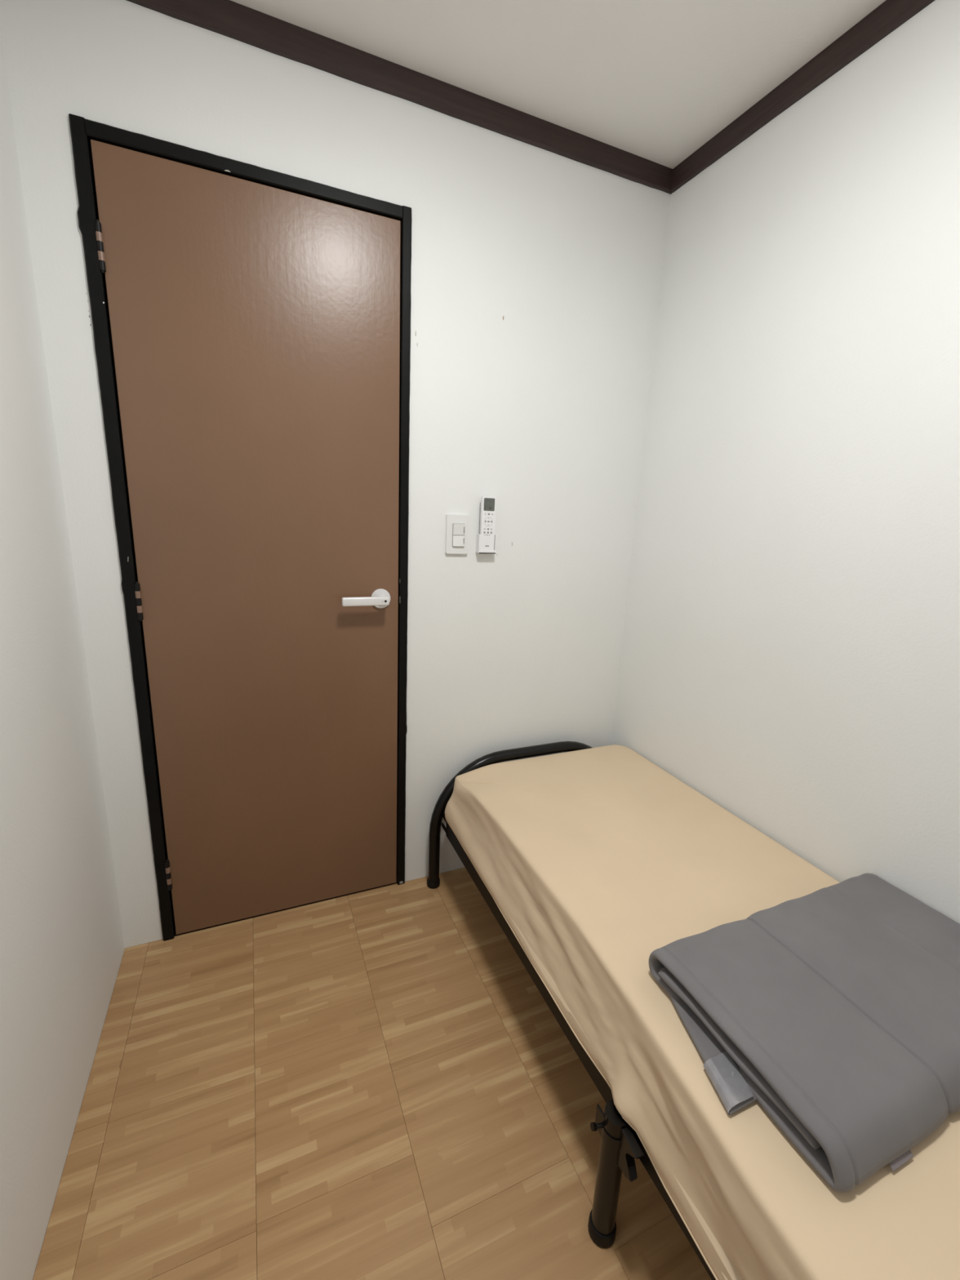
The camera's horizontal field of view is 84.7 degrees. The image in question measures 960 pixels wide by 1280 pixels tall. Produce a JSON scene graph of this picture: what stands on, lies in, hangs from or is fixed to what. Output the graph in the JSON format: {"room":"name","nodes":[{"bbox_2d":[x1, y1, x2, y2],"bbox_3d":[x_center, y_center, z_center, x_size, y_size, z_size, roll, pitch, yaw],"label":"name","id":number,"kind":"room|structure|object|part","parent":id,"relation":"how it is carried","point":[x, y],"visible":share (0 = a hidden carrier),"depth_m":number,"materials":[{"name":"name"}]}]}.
{"room":"small bedroom","nodes":[
{"label":"small bedroom","id":0,"kind":"room"},
{"bbox_2d":[0,27,124,1279],"bbox_3d":[-0.597,0.032,0.207,0.120,2.402,2.400,-3,15,-23],"label":"wall","id":1,"kind":"structure","parent":0,"point":[62,947],"depth_m":1.05,"materials":[{"name":"white paint"}]},
{"bbox_2d":[0,0,670,947],"bbox_3d":[-0.244,-0.305,1.689,1.961,2.402,0.121,-3,15,-23],"label":"wall","id":2,"kind":"structure","parent":0,"point":[536,273],"depth_m":1.57,"materials":[{"name":"white paint"}]},
{"bbox_2d":[68,113,412,941],"bbox_3d":[-0.589,-0.129,1.543,0.764,2.102,0.172,-3,15,-23],"label":"door","id":3,"kind":"structure","parent":2,"relation":"in","point":[251,323],"depth_m":1.45,"materials":[{"name":"brown paint"}]},
{"bbox_3d":[-0.340,-0.115,1.570,0.139,0.026,0.018,-3,15,-23],"label":"lever","id":4,"kind":"part","parent":3,"relation":"part of","materials":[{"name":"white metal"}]},
{"bbox_2d":[126,0,672,194],"bbox_3d":[-0.169,-1.427,1.360,1.721,0.062,0.013,-3,15,-23],"label":"trim","id":5,"kind":"structure","parent":2,"relation":"attached to","point":[228,18],"depth_m":1.34,"materials":[{"name":"brown wood"}]},
{"bbox_2d":[444,514,468,554],"bbox_3d":[-0.072,-0.336,1.681,0.074,0.122,0.016,-3,15,-23],"label":"light switch","id":6,"kind":"object","parent":2,"relation":"attached to","point":[456,526],"visible":1,"depth_m":1.68,"materials":[{"name":"white plastic"}]},
{"bbox_2d":[475,533,496,553],"bbox_3d":[0.020,-0.314,1.720,0.061,0.061,0.027,-3,15,-23],"label":"remote holder","id":7,"kind":"object","parent":2,"relation":"attached to","point":[478,536],"visible":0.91,"depth_m":1.71,"materials":[{"name":"white plastic"}]},
{"bbox_2d":[479,495,496,550],"bbox_3d":[0.023,-0.375,1.706,0.048,0.177,0.021,-3,15,-23],"label":"remote control","id":8,"kind":"object","parent":7,"relation":"in","point":[488,503],"visible":0.97,"depth_m":1.70,"materials":[{"name":"white plastic"}]},
{"bbox_2d":[32,866,711,1279],"bbox_3d":[0.196,1.199,0.855,1.961,0.100,2.640,-3,15,-23],"label":"floor","id":9,"kind":"structure","parent":0,"point":[375,1083],"depth_m":1.16,"materials":[{"name":"wood"}]},
{"bbox_2d":[426,741,715,1279],"bbox_3d":[0.550,0.846,1.135,0.813,0.486,1.960,-3,15,-23],"label":"frame","id":10,"kind":"object","parent":9,"relation":"on","point":[620,1144],"visible":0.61,"depth_m":0.99,"materials":[{"name":"black metal"}]},
{"bbox_3d":[0.236,0.971,0.961,0.043,0.286,0.043,-3,15,-23],"label":"leg","id":11,"kind":"part","parent":10,"relation":"part of","materials":[{"name":"black metal"}]},
{"bbox_2d":[444,744,959,1279],"bbox_3d":[0.569,0.736,1.120,0.770,0.213,1.866,-3,15,-23],"label":"mattress","id":12,"kind":"object","parent":10,"relation":"on","point":[597,860],"visible":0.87,"depth_m":1.06,"materials":[{"name":"beige fabric"}]},
{"bbox_2d":[648,873,959,1191],"bbox_3d":[0.667,0.634,0.956,0.709,0.070,0.387,-3,15,-23],"label":"folded blanket","id":13,"kind":"object","parent":12,"relation":"on","point":[834,1009],"visible":1,"depth_m":0.87,"materials":[{"name":"grey fabric"}]},
{"bbox_2d":[230,0,885,168],"bbox_3d":[0.302,-1.233,0.278,1.961,0.100,2.640,-3,15,-23],"label":"ceiling","id":14,"kind":"structure","parent":0,"point":[655,81],"depth_m":1.26,"materials":[{"name":"white paint"}]},
{"bbox_2d":[611,0,959,924],"bbox_3d":[1.095,-0.066,0.926,0.120,2.402,2.400,-3,15,-23],"label":"wall","id":15,"kind":"structure","parent":0,"point":[790,651],"depth_m":1.31,"materials":[{"name":"white paint"}]},
{"bbox_2d":[671,0,934,192],"bbox_3d":[1.086,-1.198,0.624,0.013,0.062,2.388,-3,15,-23],"label":"trim","id":16,"kind":"structure","parent":15,"relation":"attached to","point":[890,15],"depth_m":1.28,"materials":[{"name":"brown wood"}]}
]}

